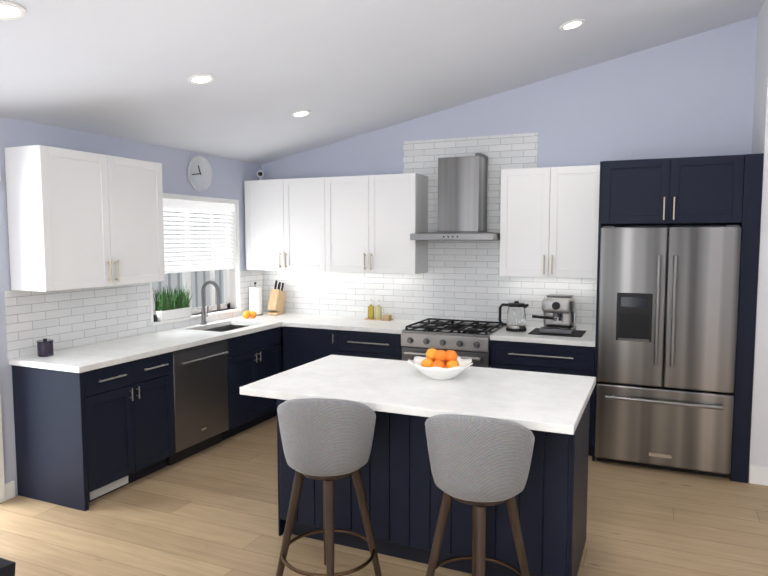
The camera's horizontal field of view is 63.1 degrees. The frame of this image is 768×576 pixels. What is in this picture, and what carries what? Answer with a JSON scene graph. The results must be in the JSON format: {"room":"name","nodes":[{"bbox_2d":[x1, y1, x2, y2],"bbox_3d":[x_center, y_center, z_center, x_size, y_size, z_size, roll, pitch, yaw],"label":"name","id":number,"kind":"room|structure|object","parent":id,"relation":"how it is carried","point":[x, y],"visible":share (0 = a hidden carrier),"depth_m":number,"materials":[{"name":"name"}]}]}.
{"room":"kitchen","nodes":[
{"label":"kitchen","id":0,"kind":"room"},
{"bbox_2d":[0,116,261,495],"bbox_3d":[-2.883,0.096,3.213,0.150,2.700,7.600,2,5,24],"label":"wall","id":1,"kind":"structure","parent":0,"point":[230,177],"depth_m":4.54,"materials":[{"name":"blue paint"}]},
{"bbox_2d":[0,175,5,502],"bbox_3d":[-2.636,0.343,3.579,0.024,2.150,1.012,2,5,24],"label":"door frame","id":2,"kind":"structure","parent":1,"relation":"attached to","point":[2,488],"depth_m":4.03,"materials":[{"name":"white"}]},
{"bbox_2d":[4,145,164,291],"bbox_3d":[-2.044,-0.472,4.424,0.360,0.910,1.040,2,5,24],"label":"upper cabinet","id":3,"kind":"object","parent":1,"relation":"attached to","point":[78,219],"visible":1,"depth_m":4.16,"materials":[{"name":"white wood"}]},
{"bbox_2d":[4,270,263,358],"bbox_3d":[-1.862,0.127,5.349,0.008,0.457,2.867,2,5,24],"label":"backsplash","id":4,"kind":"structure","parent":1,"relation":"attached to","point":[62,319],"depth_m":4.58,"materials":[{"name":"tile"}]},
{"bbox_2d":[149,193,241,325],"bbox_3d":[-1.742,-0.282,5.726,0.160,1.105,1.220,2,5,24],"label":"window","id":5,"kind":"structure","parent":1,"relation":"in","point":[232,292],"depth_m":6.08,"materials":[{"name":"white"}]},
{"bbox_2d":[153,285,194,320],"bbox_3d":[-1.846,0.116,5.469,0.167,0.300,0.434,2,5,24],"label":"grass plant","id":6,"kind":"object","parent":5,"relation":"on","point":[171,305],"visible":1,"depth_m":5.42,"materials":[{"name":"green plant"}]},
{"bbox_2d":[163,198,234,273],"bbox_3d":[-1.735,-0.471,5.708,0.072,0.638,1.130,2,5,24],"label":"window blinds","id":7,"kind":"object","parent":5,"relation":"attached to","point":[218,240],"visible":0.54,"depth_m":5.75,"materials":[{"name":"white plastic"}]},
{"bbox_2d":[187,156,211,190],"bbox_3d":[-1.667,-1.038,5.677,0.027,0.320,0.320,2,5,24],"label":"wall clock","id":8,"kind":"object","parent":1,"relation":"attached to","point":[199,172],"visible":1,"depth_m":5.67,"materials":[{"name":"white plastic"}]},
{"bbox_2d":[0,0,764,164],"bbox_3d":[-0.251,-1.547,1.922,5.900,1.300,7.900,2,5,24],"label":"ceiling","id":9,"kind":"structure","parent":0,"point":[340,70],"depth_m":4.07,"materials":[{"name":"paint"}]},
{"bbox_2d":[0,1,25,19],"bbox_3d":[-1.674,-1.223,2.761,0.167,0.038,0.170,2,5,24],"label":"recessed light","id":10,"kind":"object","parent":9,"relation":"in","point":[11,11],"visible":1,"depth_m":2.77,"materials":[{"name":"white"}]},
{"bbox_2d":[188,74,214,84],"bbox_3d":[-1.151,-1.317,3.948,0.167,0.038,0.170,2,5,24],"label":"recessed light","id":11,"kind":"object","parent":9,"relation":"in","point":[198,79],"visible":1,"depth_m":3.94,"materials":[{"name":"white"}]},
{"bbox_2d":[291,110,310,116],"bbox_3d":[-0.669,-1.404,5.043,0.167,0.038,0.170,2,5,24],"label":"recessed light","id":12,"kind":"object","parent":9,"relation":"in","point":[301,113],"visible":1,"depth_m":5.03,"materials":[{"name":"white"}]},
{"bbox_2d":[560,19,585,30],"bbox_3d":[1.258,-1.757,4.178,0.167,0.038,0.170,2,5,24],"label":"recessed light","id":13,"kind":"object","parent":9,"relation":"in","point":[572,24],"visible":1,"depth_m":4.17,"materials":[{"name":"white"}]},
{"bbox_2d":[0,416,767,575],"bbox_3d":[-0.251,1.563,2.170,5.900,0.060,7.900,2,5,24],"label":"floor","id":14,"kind":"structure","parent":0,"point":[212,510],"depth_m":3.69,"materials":[{"name":"brown wood"}]},
{"bbox_2d":[0,558,15,575],"bbox_3d":[-1.218,1.131,1.423,0.485,0.922,0.508,2,5,24],"label":"dining chair","id":15,"kind":"object","parent":14,"relation":"on","point":[7,567],"visible":1,"depth_m":1.51,"materials":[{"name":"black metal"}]},
{"bbox_2d":[12,352,174,510],"bbox_3d":[-1.986,0.918,4.361,0.617,0.880,0.803,2,5,24],"label":"base cabinet","id":16,"kind":"object","parent":14,"relation":"on","point":[79,437],"depth_m":4.05,"materials":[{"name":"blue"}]},
{"bbox_2d":[90,476,128,499],"bbox_3d":[-1.833,1.321,4.184,0.010,0.080,0.320,2,5,24],"label":"air vent","id":17,"kind":"object","parent":16,"relation":"attached to","point":[96,493],"visible":0.67,"depth_m":4.17,"materials":[{"name":"white metal"}]},
{"bbox_2d":[9,313,308,372],"bbox_3d":[-1.569,0.386,5.245,0.642,0.040,2.869,2,5,24],"label":"countertop","id":18,"kind":"structure","parent":16,"relation":"on","point":[87,357],"depth_m":4.56,"materials":[{"name":"white stone"}]},
{"bbox_2d":[37,338,53,356],"bbox_3d":[-2.253,0.393,4.164,0.100,0.115,0.100,2,5,24],"label":"jar","id":19,"kind":"object","parent":18,"relation":"on","point":[45,348],"visible":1,"depth_m":4.13,"materials":[{"name":"black glass"}]},
{"bbox_2d":[200,280,220,324],"bbox_3d":[-1.560,0.130,5.668,0.217,0.401,0.101,2,5,24],"label":"faucet","id":20,"kind":"object","parent":18,"relation":"on","point":[204,315],"visible":1,"depth_m":5.66,"materials":[{"name":"silver metal"}]},
{"bbox_2d":[203,325,254,353],"bbox_3d":[-1.407,0.478,5.606,0.398,0.199,0.618,2,5,24],"label":"sink basin","id":21,"kind":"object","parent":18,"relation":"in","point":[225,328],"visible":0.02,"depth_m":5.89,"materials":[{"name":"silver metal"}]},
{"bbox_2d":[166,339,228,465],"bbox_3d":[-1.671,0.865,5.005,0.661,0.872,0.629,2,5,24],"label":"dishwasher","id":22,"kind":"object","parent":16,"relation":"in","point":[200,393],"visible":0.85,"depth_m":4.86,"materials":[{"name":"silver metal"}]},
{"bbox_2d":[241,312,296,319],"bbox_3d":[-1.114,0.305,6.255,0.360,0.040,0.649,2,5,24],"label":"countertop","id":23,"kind":"structure","parent":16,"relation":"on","point":[263,317],"depth_m":6.26,"materials":[{"name":"white stone"}]},
{"bbox_2d":[243,310,256,318],"bbox_3d":[-1.323,0.260,6.110,0.147,0.072,0.152,2,5,24],"label":"orange","id":24,"kind":"object","parent":23,"relation":"on","point":[247,314],"visible":1,"depth_m":6.08,"materials":[{"name":"orange food"}]},
{"bbox_2d":[249,282,262,315],"bbox_3d":[-1.307,0.106,6.365,0.150,0.338,0.150,2,5,24],"label":"paper towel","id":25,"kind":"object","parent":23,"relation":"on","point":[255,298],"visible":0.77,"depth_m":6.32,"materials":[{"name":"white paper"}]},
{"bbox_2d":[267,280,285,315],"bbox_3d":[-1.101,0.097,6.423,0.110,0.346,0.214,2,5,24],"label":"knife block","id":26,"kind":"object","parent":23,"relation":"on","point":[277,297],"visible":1,"depth_m":6.38,"materials":[{"name":"brown wood"}]},
{"bbox_2d":[222,341,282,440],"bbox_3d":[-1.410,0.923,5.678,0.617,0.661,0.793,2,5,24],"label":"base cabinet","id":27,"kind":"object","parent":14,"relation":"on","point":[245,412],"depth_m":5.46,"materials":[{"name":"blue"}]},
{"bbox_2d":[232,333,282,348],"bbox_3d":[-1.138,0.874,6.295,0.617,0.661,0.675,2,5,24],"label":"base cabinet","id":28,"kind":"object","parent":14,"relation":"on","point":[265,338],"depth_m":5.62,"materials":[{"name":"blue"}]},
{"bbox_2d":[282,326,337,371],"bbox_3d":[-0.567,0.782,6.069,0.595,0.880,0.617,2,5,24],"label":"base cabinet","id":29,"kind":"object","parent":14,"relation":"on","point":[302,346],"depth_m":5.78,"materials":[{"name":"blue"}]},
{"bbox_2d":[276,398,381,575],"bbox_3d":[-0.267,0.966,2.978,0.469,1.009,0.476,2,5,24],"label":"stool","id":30,"kind":"object","parent":14,"relation":"on","point":[328,442],"visible":1,"depth_m":2.79,"materials":[{"name":"fabric"}]},
{"bbox_2d":[338,330,401,359],"bbox_3d":[-0.032,0.801,5.834,0.693,0.880,0.617,2,5,24],"label":"base cabinet","id":31,"kind":"object","parent":14,"relation":"on","point":[350,343],"depth_m":5.51,"materials":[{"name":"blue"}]},
{"bbox_2d":[281,314,425,333],"bbox_3d":[-0.265,0.335,5.883,1.193,0.040,0.649,2,5,24],"label":"countertop","id":32,"kind":"structure","parent":31,"relation":"on","point":[348,323],"depth_m":5.75,"materials":[{"name":"white stone"}]},
{"bbox_2d":[364,299,393,320],"bbox_3d":[-0.048,0.208,6.005,0.270,0.192,0.100,2,5,24],"label":"soap bottles","id":33,"kind":"object","parent":32,"relation":"on","point":[378,313],"visible":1,"depth_m":5.99,"materials":[{"name":"yellow plastic"}]},
{"bbox_2d":[277,398,589,575],"bbox_3d":[0.273,0.978,3.537,1.619,0.889,0.698,2,5,24],"label":"kitchen island","id":34,"kind":"object","parent":14,"relation":"on","point":[403,493],"visible":0.4,"depth_m":3.19,"materials":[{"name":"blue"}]},
{"bbox_2d":[240,355,595,434],"bbox_3d":[0.216,0.525,3.372,1.675,0.040,1.000,2,5,24],"label":"island countertop","id":35,"kind":"structure","parent":34,"relation":"on","point":[546,402],"depth_m":3.20,"materials":[{"name":"white stone"}]},
{"bbox_2d":[408,348,472,379],"bbox_3d":[0.320,0.419,3.471,0.358,0.153,0.362,2,5,24],"label":"fruit bowl","id":36,"kind":"object","parent":35,"relation":"on","point":[435,364],"visible":1,"depth_m":3.43,"materials":[{"name":"white ceramic"}]},
{"bbox_2d":[401,318,504,367],"bbox_3d":[0.612,0.792,5.484,0.756,0.952,0.724,2,5,24],"label":"range","id":37,"kind":"object","parent":14,"relation":"on","point":[462,340],"visible":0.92,"depth_m":5.22,"materials":[{"name":"silver metal"}]},
{"bbox_2d":[425,414,534,575],"bbox_3d":[0.410,0.987,2.709,0.513,1.009,0.513,2,5,24],"label":"stool","id":38,"kind":"object","parent":14,"relation":"on","point":[479,464],"visible":1,"depth_m":2.51,"materials":[{"name":"fabric"}]},
{"bbox_2d":[490,340,594,455],"bbox_3d":[1.357,0.849,5.227,0.807,0.880,0.617,2,5,24],"label":"base cabinet","id":39,"kind":"object","parent":14,"relation":"on","point":[522,356],"depth_m":4.90,"materials":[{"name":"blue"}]},
{"bbox_2d":[490,326,595,346],"bbox_3d":[1.353,0.391,5.181,0.809,0.040,0.637,2,5,24],"label":"countertop","id":40,"kind":"structure","parent":39,"relation":"on","point":[588,339],"depth_m":4.95,"materials":[{"name":"white stone"}]},
{"bbox_2d":[499,301,528,331],"bbox_3d":[1.098,0.235,5.304,0.255,0.250,0.170,2,5,24],"label":"kettle","id":41,"kind":"object","parent":40,"relation":"on","point":[516,317],"visible":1,"depth_m":5.24,"materials":[{"name":"clear glass"}]},
{"bbox_2d":[528,294,585,336],"bbox_3d":[1.435,0.218,5.166,0.420,0.305,0.360,2,5,24],"label":"espresso machine","id":42,"kind":"object","parent":40,"relation":"on","point":[559,314],"visible":1,"depth_m":5.11,"materials":[{"name":"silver metal"}]},
{"bbox_2d":[595,225,741,477],"bbox_3d":[2.127,0.428,4.758,0.902,1.792,0.759,2,5,24],"label":"refrigerator","id":43,"kind":"object","parent":14,"relation":"on","point":[667,326],"visible":1,"depth_m":4.46,"materials":[{"name":"silver metal"}]},
{"bbox_2d":[592,153,763,482],"bbox_3d":[2.187,0.191,4.763,1.039,2.265,0.700,2,5,24],"label":"enclosure","id":44,"kind":"object","parent":14,"relation":"on","point":[716,190],"visible":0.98,"depth_m":4.35,"materials":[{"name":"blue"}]},
{"bbox_2d":[261,16,757,336],"bbox_3d":[0.722,-0.662,5.810,4.621,3.800,0.150,2,5,24],"label":"wall","id":45,"kind":"structure","parent":0,"point":[691,96],"depth_m":5.14,"materials":[{"name":"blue paint"}]},
{"bbox_2d":[244,177,331,271],"bbox_3d":[-0.888,-0.625,6.252,0.978,0.896,0.324,2,5,24],"label":"upper cabinet","id":46,"kind":"object","parent":45,"relation":"attached to","point":[288,222],"depth_m":6.09,"materials":[{"name":"white wood"}]},
{"bbox_2d":[257,170,263,179],"bbox_3d":[-1.254,-1.138,6.347,0.074,0.111,0.079,2,5,24],"label":"security camera","id":47,"kind":"object","parent":46,"relation":"on","point":[260,173],"visible":0.73,"depth_m":6.33,"materials":[{"name":"white"}]},
{"bbox_2d":[332,173,427,273],"bbox_3d":[-0.102,-0.598,5.908,0.978,0.896,0.324,2,5,24],"label":"upper cabinet","id":48,"kind":"object","parent":45,"relation":"attached to","point":[365,224],"depth_m":5.73,"materials":[{"name":"white wood"}]},
{"bbox_2d":[263,132,596,329],"bbox_3d":[0.281,-0.537,5.927,3.428,1.689,0.008,2,5,24],"label":"backsplash","id":49,"kind":"structure","parent":45,"relation":"attached to","point":[461,280],"depth_m":5.79,"materials":[{"name":"tile"}]},
{"bbox_2d":[410,153,499,240],"bbox_3d":[0.659,-0.791,5.465,0.736,0.749,0.494,2,5,24],"label":"range hood","id":50,"kind":"object","parent":45,"relation":"attached to","point":[462,198],"visible":0.96,"depth_m":5.41,"materials":[{"name":"silver metal"}]},
{"bbox_2d":[500,165,599,277],"bbox_3d":[1.405,-0.543,5.229,0.811,0.895,0.360,2,5,24],"label":"upper cabinet","id":51,"kind":"object","parent":45,"relation":"attached to","point":[549,219],"visible":0.96,"depth_m":5.09,"materials":[{"name":"white wood"}]},
{"bbox_2d":[748,0,767,482],"bbox_3d":[3.291,-0.545,4.329,1.279,3.800,0.805,2,5,24],"label":"wall","id":52,"kind":"structure","parent":0,"point":[759,439],"depth_m":4.29,"materials":[{"name":"grey paint"}]},
{"bbox_2d":[749,465,767,485],"bbox_3d":[3.049,1.312,4.134,1.108,0.130,0.015,2,5,24],"label":"baseboard","id":53,"kind":"structure","parent":52,"relation":"attached to","point":[758,475],"depth_m":4.33,"materials":[{"name":"white wood"}]},
{"label":"outside","id":54,"kind":"structure","parent":0,"visible":0},
{"bbox_2d":[152,207,223,310],"bbox_3d":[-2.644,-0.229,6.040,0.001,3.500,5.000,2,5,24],"label":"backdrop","id":55,"kind":"structure","parent":54,"point":[199,279],"depth_m":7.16,"materials":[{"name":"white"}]}
]}

